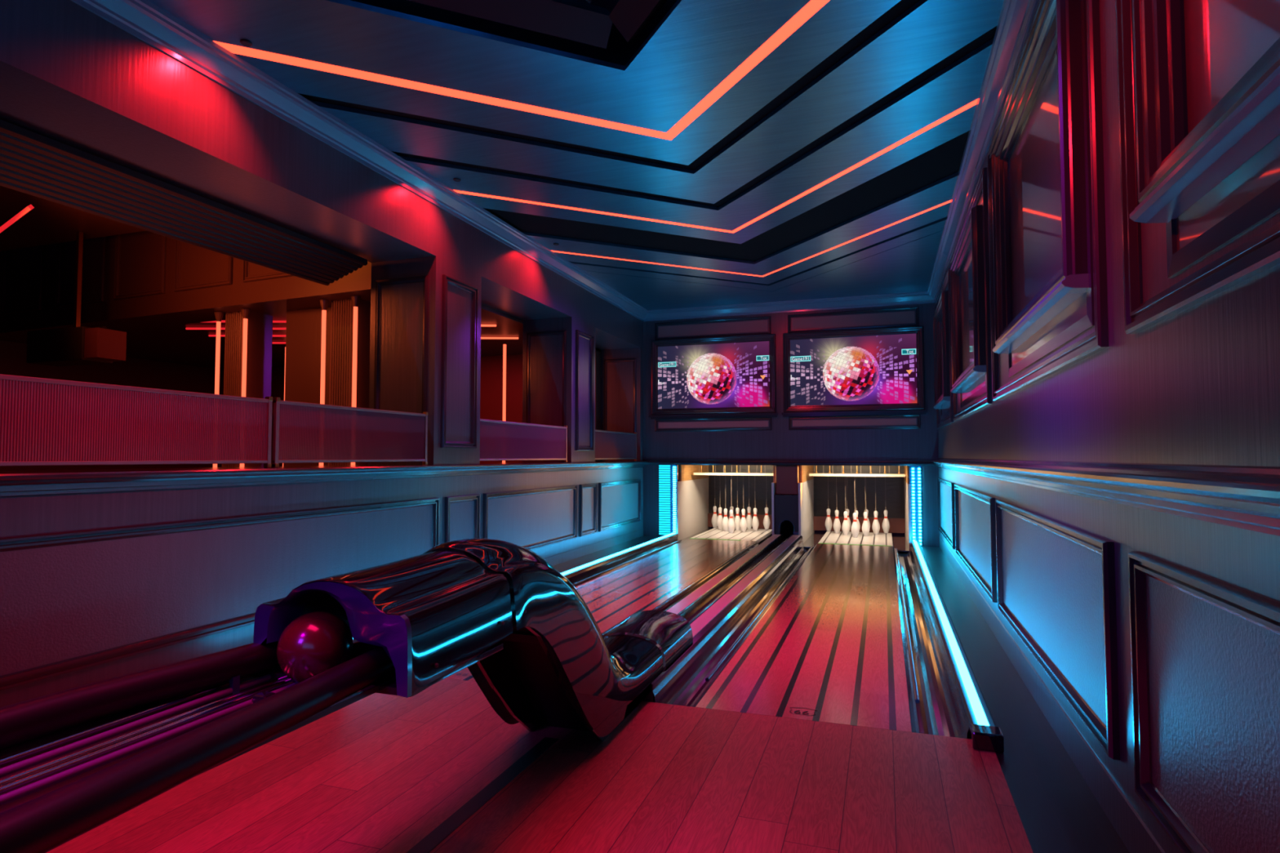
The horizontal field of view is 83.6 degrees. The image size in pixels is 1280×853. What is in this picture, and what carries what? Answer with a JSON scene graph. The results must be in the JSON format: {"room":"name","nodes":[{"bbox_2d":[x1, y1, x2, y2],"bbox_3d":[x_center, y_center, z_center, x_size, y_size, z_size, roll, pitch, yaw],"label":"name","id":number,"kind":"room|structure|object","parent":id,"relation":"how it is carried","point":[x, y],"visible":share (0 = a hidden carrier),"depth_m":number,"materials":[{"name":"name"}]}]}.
{"room":"games hall","nodes":[
{"label":"games hall","id":0,"kind":"room"},
{"bbox_2d":[0,186,146,251],"bbox_3d":[-7.202,-2.139,4.495,7.930,0.050,6.700,-1,-3,19],"label":"ceiling","id":1,"kind":"structure","parent":0,"point":[49,222],"depth_m":7.08,"materials":[{"name":"brown paint"}]},
{"bbox_2d":[0,204,34,232],"bbox_3d":[-5.205,-1.607,5.828,1.730,0.040,0.040,-2,-3,37],"label":"ceiling light line","id":2,"kind":"object","parent":1,"relation":"attached to","point":[29,207],"visible":1,"depth_m":5.52,"materials":[{"name":"red plastic"}]},
{"bbox_2d":[26,231,126,366],"bbox_3d":[-5.729,-1.318,7.290,1.000,1.345,0.300,-1,-3,19],"label":"pendant lamp","id":3,"kind":"object","parent":1,"relation":"hanging from","point":[76,345],"visible":1,"depth_m":7.16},
{"bbox_2d":[0,340,223,471],"bbox_3d":[-9.445,-0.438,9.838,0.200,4.200,15.500,-1,-3,19],"label":"wall","id":4,"kind":"structure","parent":0,"point":[135,372],"depth_m":11.92,"materials":[{"name":"brown"}]},
{"bbox_2d":[0,231,371,342],"bbox_3d":[-5.249,-1.913,8.084,7.000,1.400,0.532,-1,-3,23],"label":"wall","id":5,"kind":"structure","parent":0,"point":[143,279],"depth_m":7.99,"materials":[{"name":"brown wood"}]},
{"bbox_2d":[0,304,600,369],"bbox_3d":[-4.571,-1.200,12.203,7.930,0.080,7.950,-1,-3,19],"label":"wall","id":6,"kind":"structure","parent":0,"point":[175,344],"depth_m":10.48,"materials":[{"name":"brown wood"}]},
{"bbox_2d":[185,327,286,329],"bbox_3d":[-4.484,-1.264,9.242,2.751,0.028,0.028,0,-2,0],"label":"recessed light","id":7,"kind":"object","parent":6,"relation":"in","point":[186,328],"visible":0.36,"depth_m":9.23,"materials":[{"name":"orange"}]},
{"bbox_2d":[204,320,286,322],"bbox_3d":[-4.598,-1.284,8.753,2.657,0.028,0.028,0,-2,-1],"label":"recessed light","id":8,"kind":"object","parent":6,"relation":"in","point":[222,321],"visible":0.02,"depth_m":8.74,"materials":[{"name":"orange"}]},
{"bbox_2d":[208,334,285,337],"bbox_3d":[-4.560,-1.241,9.796,2.657,0.028,0.028,0,-2,-1],"label":"recessed light","id":9,"kind":"object","parent":6,"relation":"in","point":[273,335],"visible":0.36,"depth_m":9.78,"materials":[{"name":"orange"}]},
{"bbox_2d":[271,342,285,343],"bbox_3d":[-4.462,-1.216,10.396,2.846,0.028,0.028,0,-2,0],"label":"recessed light","id":10,"kind":"object","parent":6,"relation":"in","point":[272,342],"visible":0.02,"depth_m":10.39,"materials":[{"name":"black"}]},
{"bbox_2d":[480,324,496,326],"bbox_3d":[-2.556,-1.274,9.010,1.487,0.028,0.028,0,-2,-1],"label":"recessed light","id":11,"kind":"object","parent":6,"relation":"in","point":[482,325],"visible":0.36,"depth_m":9.01,"materials":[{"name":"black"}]},
{"bbox_2d":[480,337,518,339],"bbox_3d":[-2.654,-1.234,9.966,1.914,0.028,0.028,0,-2,-1],"label":"recessed light","id":12,"kind":"object","parent":6,"relation":"in","point":[510,338],"visible":0.36,"depth_m":9.97,"materials":[{"name":"orange"}]},
{"bbox_2d":[0,0,643,707],"bbox_3d":[-2.158,-0.605,5.860,0.702,4.200,12.050,-1,-3,19],"label":"wall","id":13,"kind":"structure","parent":0,"point":[101,586],"depth_m":4.60,"materials":[{"name":"grey"}]},
{"bbox_2d":[0,119,367,285],"bbox_3d":[-3.325,-1.428,3.939,0.450,0.196,4.800,-1,-3,19],"label":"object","id":14,"kind":"object","parent":13,"relation":"attached to","point":[32,163],"visible":1,"depth_m":4.53,"materials":[{"name":"black wood"}]},
{"bbox_2d":[0,461,647,497],"bbox_3d":[-2.147,0.366,5.763,0.740,0.101,11.950,-1,-3,19],"label":"trim","id":15,"kind":"structure","parent":13,"relation":"attached to","point":[29,482],"depth_m":4.14,"materials":[{"name":"grey wood"}]},
{"bbox_2d":[0,373,272,468],"bbox_3d":[-2.851,-0.027,2.927,0.034,0.448,3.300,-1,-3,19],"label":"glass railing","id":16,"kind":"object","parent":15,"relation":"on","point":[43,421],"visible":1,"depth_m":3.61,"materials":[{"name":"clear glass"}]},
{"bbox_2d":[271,397,427,468],"bbox_3d":[-2.055,0.071,5.268,0.034,0.448,1.590,-1,-3,19],"label":"glass railing","id":17,"kind":"object","parent":15,"relation":"on","point":[303,432],"visible":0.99,"depth_m":5.10,"materials":[{"name":"clear glass"}]},
{"bbox_2d":[480,418,567,462],"bbox_3d":[-1.216,0.174,7.732,0.034,0.448,2.000,-1,-3,19],"label":"glass railing","id":18,"kind":"object","parent":15,"relation":"on","point":[500,440],"visible":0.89,"depth_m":7.59,"materials":[{"name":"clear glass"}]},
{"bbox_2d":[595,429,636,461],"bbox_3d":[-0.341,0.282,10.305,0.034,0.448,1.740,-1,-3,19],"label":"glass railing","id":19,"kind":"object","parent":15,"relation":"on","point":[609,445],"visible":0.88,"depth_m":10.25,"materials":[{"name":"clear glass"}]},
{"bbox_2d":[71,0,648,321],"bbox_3d":[-1.816,-1.986,5.749,0.118,0.150,11.950,-1,-3,19],"label":"trim","id":20,"kind":"structure","parent":13,"relation":"attached to","point":[144,20],"depth_m":4.71,"materials":[{"name":"blue paint"}]},
{"bbox_2d":[543,528,643,565],"bbox_3d":[-1.869,1.429,5.623,0.006,0.115,11.950,-1,-3,19],"label":"baseboard","id":21,"kind":"structure","parent":13,"relation":"attached to","point":[564,557],"depth_m":9.26,"materials":[{"name":"wood"}]},
{"bbox_2d":[221,347,600,467],"bbox_3d":[-4.324,-0.323,12.584,7.730,4.200,0.200,-1,-3,19],"label":"wall","id":22,"kind":"structure","parent":0,"point":[491,366],"depth_m":11.80,"materials":[{"name":"brown wood"}]},
{"bbox_2d":[351,0,676,65],"bbox_3d":[-0.069,-2.783,5.241,5.115,0.100,12.050,-1,-3,19],"label":"ceiling","id":23,"kind":"structure","parent":0,"point":[618,51],"depth_m":4.95,"materials":[{"name":"grey"}]},
{"bbox_2d":[147,0,1004,310],"bbox_3d":[0.632,-2.058,6.420,4.325,0.050,9.110,-1,-3,19],"label":"ceiling","id":24,"kind":"structure","parent":0,"point":[696,45],"depth_m":5.00,"materials":[{"name":"paint"}]},
{"bbox_2d":[240,39,252,46],"bbox_3d":[-2.188,-2.130,3.973,0.060,0.012,0.060,-1,-3,19],"label":"recessed light","id":25,"kind":"object","parent":24,"relation":"in","point":[246,42],"visible":1,"depth_m":3.96,"materials":[{"name":"black"}]},
{"bbox_2d":[453,177,461,182],"bbox_3d":[-1.518,-2.048,5.941,0.060,0.012,0.060,-1,-3,19],"label":"recessed light","id":26,"kind":"object","parent":24,"relation":"in","point":[457,180],"visible":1,"depth_m":5.93,"materials":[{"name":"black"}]},
{"bbox_2d":[408,0,612,48],"bbox_3d":[-1.252,-2.346,3.722,2.301,0.240,0.240,1,-3,-24],"label":"ceiling panel","id":27,"kind":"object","parent":24,"relation":"attached to","point":[571,20],"depth_m":3.97,"materials":[{"name":"black paint"}]},
{"bbox_2d":[213,0,829,140],"bbox_3d":[-0.168,-2.140,4.067,4.325,0.022,2.406,-1,-3,19],"label":"recessed light","id":28,"kind":"object","parent":24,"relation":"in","point":[812,6],"visible":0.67,"depth_m":4.37,"materials":[{"name":"orange plastic"}]},
{"bbox_2d":[608,0,666,41],"bbox_3d":[0.280,-2.362,3.350,0.240,0.240,1.691,1,-3,-25],"label":"roof beam","id":29,"kind":"structure","parent":24,"relation":"attached to","point":[630,17],"depth_m":3.96,"materials":[{"name":"black"}]},
{"bbox_2d":[453,98,977,233],"bbox_3d":[0.577,-2.049,6.256,4.325,0.022,2.354,-1,-3,19],"label":"recessed light","id":30,"kind":"object","parent":24,"relation":"in","point":[975,102],"visible":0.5,"depth_m":6.29,"materials":[{"name":"orange plastic"}]},
{"bbox_2d":[551,200,951,276],"bbox_3d":[1.192,-1.973,8.063,4.325,0.022,2.334,-1,-3,19],"label":"recessed light","id":31,"kind":"object","parent":24,"relation":"in","point":[949,201],"visible":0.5,"depth_m":8.17,"materials":[{"name":"orange"}]},
{"bbox_2d":[46,536,1129,852],"bbox_3d":[0.152,1.533,4.932,4.475,0.150,11.950,-1,-3,19],"label":"floor","id":32,"kind":"structure","parent":0,"point":[377,773],"depth_m":2.71,"materials":[{"name":"brown wood"}]},
{"bbox_2d":[0,537,693,852],"bbox_3d":[-0.617,0.874,2.525,0.598,0.966,4.250,-1,-3,19],"label":"bowling ball return","id":33,"kind":"object","parent":32,"relation":"on","point":[74,761],"visible":0.99,"depth_m":1.82,"materials":[{"name":"black"}]},
{"bbox_2d":[0,677,395,813],"bbox_3d":[-1.090,0.670,1.241,0.440,0.095,1.500,-1,-3,19],"label":"tray","id":34,"kind":"object","parent":33,"relation":"on","point":[37,764],"depth_m":1.54,"materials":[{"name":"black"}]},
{"bbox_2d":[276,611,353,682],"bbox_3d":[-0.870,0.593,1.920,0.188,0.188,0.188,-1,-3,19],"label":"ball","id":35,"kind":"object","parent":33,"relation":"on","point":[313,643],"visible":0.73,"depth_m":1.85,"materials":[{"name":"red plastic"}]},
{"bbox_2d":[253,550,512,697],"bbox_3d":[-0.711,0.541,2.098,0.490,0.294,0.564,-1,-3,19],"label":"hood","id":36,"kind":"object","parent":33,"relation":"attached to","point":[417,622],"depth_m":1.92,"materials":[{"name":"black"}]},
{"bbox_2d":[406,737,558,852],"bbox_3d":[-1.054,1.301,1.218,0.065,0.002,4.130,-1,-3,19],"label":"strip","id":37,"kind":"object","parent":32,"relation":"on","point":[437,836],"visible":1,"depth_m":2.60,"materials":[{"name":"black"}]},
{"bbox_2d":[560,532,677,576],"bbox_3d":[-0.636,1.532,7.602,0.122,0.076,7.305,-1,-3,19],"label":"light strip","id":38,"kind":"object","parent":32,"relation":"on","point":[622,553],"visible":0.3,"depth_m":8.49,"materials":[{"name":"white plastic"}]},
{"bbox_2d":[564,534,688,586],"bbox_3d":[-0.485,1.594,7.575,0.199,0.161,7.095,-1,-3,19],"label":"gutter","id":39,"kind":"object","parent":32,"relation":"on","point":[579,578],"visible":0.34,"depth_m":8.43,"materials":[{"name":"grey plastic"}]},
{"bbox_2d":[625,541,758,635],"bbox_3d":[0.681,1.578,7.178,0.238,0.161,7.095,-1,-3,19],"label":"gutter","id":40,"kind":"object","parent":32,"relation":"on","point":[683,593],"visible":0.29,"depth_m":7.25,"materials":[{"name":"grey plastic"}]},
{"bbox_2d":[631,533,802,702],"bbox_3d":[1.010,1.508,7.104,0.435,0.142,7.150,-1,-3,19],"label":"gutter","id":41,"kind":"object","parent":32,"relation":"on","point":[706,606],"visible":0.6,"depth_m":6.13,"materials":[{"name":"grey plastic"}]},
{"bbox_2d":[773,465,799,538],"bbox_3d":[2.231,1.143,10.774,0.370,1.119,0.590,-1,-3,19],"label":"divider","id":42,"kind":"object","parent":41,"relation":"on","point":[787,477],"visible":0.77,"depth_m":10.59,"materials":[{"name":"black wood"}]},
{"bbox_2d":[652,538,817,706],"bbox_3d":[1.312,1.569,6.964,0.223,0.161,7.095,-1,-3,19],"label":"gutter","id":43,"kind":"object","parent":32,"relation":"on","point":[690,681],"visible":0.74,"depth_m":4.95,"materials":[{"name":"grey plastic"}]},
{"bbox_2d":[893,543,969,738],"bbox_3d":[2.491,1.552,6.564,0.241,0.161,7.095,-1,-3,19],"label":"gutter","id":44,"kind":"object","parent":32,"relation":"on","point":[936,708],"visible":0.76,"depth_m":4.48,"materials":[{"name":"grey metal"}]},
{"bbox_2d":[911,541,1004,752],"bbox_3d":[2.651,1.485,6.486,0.122,0.076,7.305,-1,-3,19],"label":"light strip","id":45,"kind":"object","parent":32,"relation":"on","point":[984,735],"visible":0.98,"depth_m":3.86,"materials":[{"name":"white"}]},
{"bbox_2d":[643,302,939,546],"bbox_3d":[1.831,-0.397,10.812,5.125,4.200,0.138,-1,-3,19],"label":"wall","id":46,"kind":"structure","parent":0,"point":[889,437],"depth_m":10.62,"materials":[{"name":"grey"}]},
{"bbox_2d":[658,464,678,536],"bbox_3d":[0.441,1.170,11.181,0.305,1.139,0.070,-1,-3,19],"label":"column","id":47,"kind":"structure","parent":46,"relation":"attached to","point":[668,473],"depth_m":11.16,"materials":[{"name":"blue plastic"}]},
{"bbox_2d":[648,333,777,419],"bbox_3d":[1.102,-0.751,10.976,2.000,1.244,0.085,-1,-3,19],"label":"television","id":48,"kind":"object","parent":46,"relation":"attached to","point":[722,376],"visible":1,"depth_m":10.98,"materials":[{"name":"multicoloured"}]},
{"bbox_2d":[643,291,934,321],"bbox_3d":[2.079,-1.780,10.669,4.325,0.150,0.118,-1,-3,19],"label":"trim","id":49,"kind":"structure","parent":46,"relation":"attached to","point":[919,297],"depth_m":10.61,"materials":[{"name":"blue paint"}]},
{"bbox_2d":[642,458,936,466],"bbox_3d":[2.092,0.530,10.609,4.325,0.090,0.040,-1,-3,19],"label":"trim","id":50,"kind":"structure","parent":46,"relation":"attached to","point":[650,461],"depth_m":10.57,"materials":[{"name":"grey"}]},
{"bbox_2d":[781,325,927,417],"bbox_3d":[3.053,-0.778,10.313,2.000,1.244,0.085,-1,-3,19],"label":"television","id":51,"kind":"object","parent":46,"relation":"attached to","point":[871,371],"visible":1,"depth_m":10.32,"materials":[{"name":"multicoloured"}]},
{"bbox_2d":[908,466,923,546],"bbox_3d":[3.866,1.121,10.018,0.170,1.139,0.070,-1,-3,19],"label":"column","id":52,"kind":"structure","parent":46,"relation":"attached to","point":[915,472],"depth_m":10.00,"materials":[{"name":"blue plastic"}]},
{"bbox_2d":[758,533,969,738],"bbox_3d":[1.361,1.859,8.402,4.525,0.190,9.880,-1,-3,19],"label":"floor","id":53,"kind":"structure","parent":0,"point":[771,535],"depth_m":10.55,"materials":[{"name":"black"}]},
{"bbox_2d":[446,527,772,681],"bbox_3d":[0.381,1.621,8.240,1.020,0.052,8.917,-1,-3,19],"label":"lane","id":54,"kind":"object","parent":53,"relation":"on","point":[645,584],"visible":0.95,"depth_m":7.45,"materials":[{"name":"brown wood"}]},
{"bbox_2d":[711,475,717,528],"bbox_3d":[1.318,1.309,12.590,0.121,0.940,0.121,-1,-3,19],"label":"pin","id":55,"kind":"object","parent":54,"relation":"on","point":[714,517],"visible":0.93,"depth_m":12.55,"materials":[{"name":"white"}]},
{"bbox_2d":[716,504,723,529],"bbox_3d":[1.376,1.296,12.294,0.121,0.940,0.121,-1,-3,19],"label":"pin","id":56,"kind":"object","parent":54,"relation":"on","point":[719,521],"visible":0.91,"depth_m":12.25,"materials":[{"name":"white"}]},
{"bbox_2d":[722,484,728,531],"bbox_3d":[1.435,1.284,11.997,0.121,0.940,0.121,-1,-3,19],"label":"pin","id":57,"kind":"object","parent":54,"relation":"on","point":[725,522],"visible":0.96,"depth_m":11.96,"materials":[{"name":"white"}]},
{"bbox_2d":[727,479,735,533],"bbox_3d":[1.494,1.271,11.701,0.121,0.940,0.121,-1,-3,19],"label":"pin","id":58,"kind":"object","parent":54,"relation":"on","point":[731,526],"visible":1,"depth_m":11.66,"materials":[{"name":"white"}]},
{"bbox_2d":[728,490,734,520],"bbox_3d":[1.603,1.305,12.493,0.121,0.940,0.121,-1,-3,19],"label":"pin","id":59,"kind":"object","parent":54,"relation":"on","point":[731,506],"visible":0.41,"depth_m":12.48,"materials":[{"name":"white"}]},
{"bbox_2d":[733,491,740,529],"bbox_3d":[1.662,1.292,12.197,0.121,0.940,0.121,-1,-3,19],"label":"pin","id":60,"kind":"object","parent":54,"relation":"on","point":[737,520],"visible":0.89,"depth_m":12.15,"materials":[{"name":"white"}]},
{"bbox_2d":[739,475,746,532],"bbox_3d":[1.721,1.280,11.900,0.121,0.940,0.121,-1,-3,19],"label":"pin","id":61,"kind":"object","parent":54,"relation":"on","point":[743,524],"visible":0.99,"depth_m":11.86,"materials":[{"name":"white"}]},
{"bbox_2d":[746,480,752,528],"bbox_3d":[1.889,1.301,12.396,0.121,0.940,0.121,-1,-3,19],"label":"pin","id":62,"kind":"object","parent":54,"relation":"on","point":[748,518],"visible":0.91,"depth_m":12.36,"materials":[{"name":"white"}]},
{"bbox_2d":[751,505,759,530],"bbox_3d":[1.948,1.288,12.100,0.121,0.940,0.121,-1,-3,19],"label":"pin","id":63,"kind":"object","parent":54,"relation":"on","point":[755,523],"visible":1,"depth_m":12.05,"materials":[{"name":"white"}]},
{"bbox_2d":[763,504,770,529],"bbox_3d":[2.175,1.296,12.299,0.121,0.940,0.121,-1,-3,19],"label":"pin","id":64,"kind":"object","parent":54,"relation":"on","point":[766,522],"visible":1,"depth_m":12.25,"materials":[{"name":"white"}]},
{"bbox_2d":[675,465,791,542],"bbox_3d":[1.611,1.157,11.841,1.505,1.420,2.270,-1,-3,19],"label":"enclosure","id":65,"kind":"object","parent":53,"relation":"on","point":[695,495],"visible":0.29,"depth_m":12.70,"materials":[{"name":"grey"}]},
{"bbox_2d":[693,465,773,475],"bbox_3d":[1.684,0.665,12.016,1.385,0.292,0.930,-1,-3,19],"label":"bar","id":66,"kind":"object","parent":65,"relation":"attached to","point":[748,473],"visible":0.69,"depth_m":11.64,"materials":[{"name":"beige metal"}]},
{"bbox_2d":[746,472,773,473],"bbox_3d":[1.675,0.794,12.045,1.345,0.012,0.870,-1,-3,19],"label":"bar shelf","id":67,"kind":"object","parent":66,"relation":"attached to","point":[747,473],"depth_m":12.26,"materials":[{"name":"white metal"}]},
{"bbox_2d":[708,465,773,515],"bbox_3d":[1.944,1.058,12.825,1.465,1.140,0.040,-1,-3,19],"label":"curtain","id":68,"kind":"object","parent":65,"relation":"hanging from","point":[760,486],"depth_m":12.84,"materials":[{"name":"grey fabric"}]},
{"bbox_2d":[695,531,911,732],"bbox_3d":[2.190,1.595,7.626,1.020,0.052,8.917,-1,-3,19],"label":"lane","id":69,"kind":"object","parent":53,"relation":"on","point":[828,648],"visible":0.98,"depth_m":4.64,"materials":[{"name":"brown wood"}]},
{"bbox_2d":[824,475,832,531],"bbox_3d":[3.152,1.283,11.967,0.121,0.940,0.121,-1,-3,19],"label":"pin","id":70,"kind":"object","parent":69,"relation":"on","point":[828,524],"visible":0.98,"depth_m":11.93,"materials":[{"name":"white plastic"}]},
{"bbox_2d":[833,507,840,533],"bbox_3d":[3.210,1.270,11.671,0.121,0.940,0.121,-1,-3,19],"label":"pin","id":71,"kind":"object","parent":69,"relation":"on","point":[837,525],"visible":1,"depth_m":11.62,"materials":[{"name":"white plastic"}]},
{"bbox_2d":[841,476,849,535],"bbox_3d":[3.269,1.258,11.375,0.121,0.940,0.121,-1,-3,19],"label":"pin","id":72,"kind":"object","parent":69,"relation":"on","point":[846,527],"visible":1,"depth_m":11.34,"materials":[{"name":"white plastic"}]},
{"bbox_2d":[846,479,851,532],"bbox_3d":[3.438,1.278,11.870,0.121,0.940,0.121,-1,-3,19],"label":"pin","id":73,"kind":"object","parent":69,"relation":"on","point":[847,510],"visible":0.56,"depth_m":11.84,"materials":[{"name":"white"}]},
{"bbox_2d":[851,506,859,537],"bbox_3d":[3.328,1.245,11.078,0.121,0.940,0.121,-1,-3,19],"label":"pin","id":74,"kind":"object","parent":69,"relation":"on","point":[855,527],"visible":0.99,"depth_m":11.03,"materials":[{"name":"white plastic"}]},
{"bbox_2d":[853,484,860,531],"bbox_3d":[3.496,1.266,11.574,0.121,0.940,0.121,-1,-3,19],"label":"pin","id":75,"kind":"object","parent":69,"relation":"on","point":[856,511],"visible":0.41,"depth_m":11.54,"materials":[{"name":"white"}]},
{"bbox_2d":[862,505,869,536],"bbox_3d":[3.555,1.254,11.278,0.121,0.940,0.121,-1,-3,19],"label":"pin","id":76,"kind":"object","parent":69,"relation":"on","point":[865,526],"visible":0.98,"depth_m":11.23,"materials":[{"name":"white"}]},
{"bbox_2d":[864,506,870,528],"bbox_3d":[3.723,1.274,11.773,0.121,0.940,0.121,-1,-3,19],"label":"pin","id":77,"kind":"object","parent":69,"relation":"on","point":[867,511],"visible":0.32,"depth_m":11.73,"materials":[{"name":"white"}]},
{"bbox_2d":[871,482,879,534],"bbox_3d":[3.782,1.262,11.477,0.121,0.940,0.121,-1,-3,19],"label":"pin","id":78,"kind":"object","parent":69,"relation":"on","point":[875,526],"visible":1,"depth_m":11.44,"materials":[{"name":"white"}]},
{"bbox_2d":[881,476,889,533],"bbox_3d":[4.009,1.270,11.676,0.121,0.940,0.121,-1,-3,19],"label":"pin","id":79,"kind":"object","parent":69,"relation":"on","point":[886,525],"visible":1,"depth_m":11.63,"materials":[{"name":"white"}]},
{"bbox_2d":[798,465,911,551],"bbox_3d":[3.393,1.132,11.235,1.540,1.420,2.270,-1,-3,19],"label":"enclosure","id":80,"kind":"object","parent":53,"relation":"on","point":[814,495],"visible":0.6,"depth_m":12.08,"materials":[{"name":"grey wood"}]},
{"bbox_2d":[808,465,906,476],"bbox_3d":[3.467,0.640,11.411,1.420,0.292,0.930,-1,-3,19],"label":"bar","id":81,"kind":"object","parent":80,"relation":"attached to","point":[829,474],"visible":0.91,"depth_m":11.04,"materials":[{"name":"beige metal"}]},
{"bbox_2d":[855,473,891,474],"bbox_3d":[3.457,0.769,11.440,1.380,0.012,0.870,-1,-3,19],"label":"bar shelf","id":82,"kind":"object","parent":81,"relation":"attached to","point":[855,473],"depth_m":11.68,"materials":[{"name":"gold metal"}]},
{"bbox_2d":[813,465,904,518],"bbox_3d":[3.726,1.033,12.220,1.500,1.140,0.040,-1,-3,19],"label":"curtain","id":83,"kind":"object","parent":80,"relation":"hanging from","point":[891,497],"depth_m":12.18,"materials":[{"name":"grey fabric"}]},
{"bbox_2d":[935,0,1279,852],"bbox_3d":[2.281,-0.668,4.353,0.152,4.200,12.050,-1,-3,19],"label":"wall","id":84,"kind":"structure","parent":0,"point":[1157,634],"depth_m":2.05,"materials":[{"name":"grey"}]},
{"bbox_2d":[933,267,954,429],"bbox_3d":[3.683,-0.844,8.761,0.106,1.680,2.120,-1,-3,19],"label":"framed mirror","id":85,"kind":"object","parent":84,"relation":"attached to","point":[942,315],"visible":0.98,"depth_m":8.19,"materials":[{"name":"grey mirror"}]},
{"bbox_2d":[940,319,950,415],"bbox_3d":[3.683,-0.819,8.628,0.005,1.320,1.430,-1,-3,19],"label":"mirror glass","id":86,"kind":"object","parent":85,"relation":"attached to","point":[945,409],"depth_m":8.43,"materials":[{"name":"red"}]},
{"bbox_2d":[950,167,991,421],"bbox_3d":[2.837,-0.948,6.274,0.106,1.680,2.580,-1,-3,19],"label":"framed mirror","id":87,"kind":"object","parent":84,"relation":"attached to","point":[970,297],"visible":0.99,"depth_m":5.68,"materials":[{"name":"grey mirror"}]},
{"bbox_2d":[960,250,985,401],"bbox_3d":[2.821,-0.925,6.093,0.005,1.320,1.790,-1,-3,19],"label":"mirror glass","id":88,"kind":"object","parent":87,"relation":"attached to","point":[977,385],"depth_m":6.22,"materials":[{"name":"red"}]},
{"bbox_2d":[927,0,1039,302],"bbox_3d":[2.167,-2.043,4.396,0.118,0.150,11.950,-1,-3,19],"label":"trim","id":89,"kind":"structure","parent":84,"relation":"attached to","point":[1015,18],"depth_m":4.65,"materials":[{"name":"blue paint"}]},
{"bbox_2d":[987,0,1108,400],"bbox_3d":[1.941,-1.058,3.639,0.106,1.680,2.490,-1,-3,19],"label":"framed mirror","id":90,"kind":"object","parent":84,"relation":"attached to","point":[1046,176],"visible":0.99,"depth_m":3.12,"materials":[{"name":"grey mirror"}]},
{"bbox_2d":[1008,48,1086,367],"bbox_3d":[1.923,-1.036,3.454,0.005,1.320,1.710,-1,-3,19],"label":"mirror glass","id":91,"kind":"object","parent":90,"relation":"attached to","point":[1035,240],"depth_m":3.44,"materials":[{"name":"red"}]},
{"bbox_2d":[939,536,1164,852],"bbox_3d":[2.220,1.352,4.236,0.006,0.153,11.950,-1,-3,19],"label":"baseboard","id":92,"kind":"structure","parent":84,"relation":"attached to","point":[1129,826],"depth_m":2.92,"materials":[{"name":"wood"}]},
{"bbox_2d":[931,457,1279,536],"bbox_3d":[2.181,0.268,4.294,0.088,0.135,11.950,-1,-3,19],"label":"trim","id":93,"kind":"structure","parent":84,"relation":"attached to","point":[1242,497],"depth_m":1.81,"materials":[{"name":"grey"}]},
{"bbox_2d":[1115,0,1279,333],"bbox_3d":[0.953,-1.180,0.735,0.106,1.680,3.110,-1,-3,19],"label":"framed mirror","id":94,"kind":"object","parent":84,"relation":"attached to","point":[1198,81],"visible":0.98,"depth_m":1.67,"materials":[{"name":"grey wood"}]},
{"bbox_2d":[1176,0,1279,251],"bbox_3d":[0.990,-1.151,0.711,0.005,1.320,2.450,-1,-3,19],"label":"mirror glass","id":95,"kind":"object","parent":94,"relation":"attached to","point":[1219,42],"depth_m":1.59,"materials":[{"name":"red"}]},
{"bbox_3d":[-5.786,1.683,8.504,7.930,0.150,15.500,-1,-3,19],"label":"floor","id":96,"kind":"structure","parent":0,"visible":0},
{"bbox_2d":[213,308,272,467],"bbox_3d":[-4.284,0.173,7.708,0.500,2.800,0.405,-1,-3,23],"label":"pillar","id":97,"kind":"structure","parent":96,"relation":"on","point":[248,334],"depth_m":7.67,"materials":[{"name":"brown wood"}]},
{"bbox_2d":[282,346,285,466],"bbox_3d":[-5.173,0.262,10.417,0.042,2.850,0.044,-1,-3,19],"label":"tube","id":98,"kind":"object","parent":96,"relation":"on","point":[285,347],"visible":0.09,"depth_m":10.44,"materials":[{"name":"orange"}]},
{"bbox_2d":[283,306,330,466],"bbox_3d":[-3.410,0.119,7.603,0.650,2.900,0.300,-1,-3,19],"label":"wall","id":99,"kind":"structure","parent":96,"relation":"on","point":[304,326],"depth_m":7.51,"materials":[{"name":"brown wood"}]},
{"bbox_2d":[319,295,370,466],"bbox_3d":[-2.886,0.148,7.113,0.500,2.800,0.405,-1,-3,23],"label":"pillar","id":100,"kind":"structure","parent":96,"relation":"on","point":[350,318],"depth_m":7.06,"materials":[{"name":"brown wood"}]},
{"bbox_2d":[502,344,506,462],"bbox_3d":[-1.933,0.251,10.161,0.042,2.850,0.044,-1,-3,19],"label":"tube","id":101,"kind":"object","parent":96,"relation":"on","point":[504,345],"visible":0.34,"depth_m":10.18,"materials":[{"name":"orange"}]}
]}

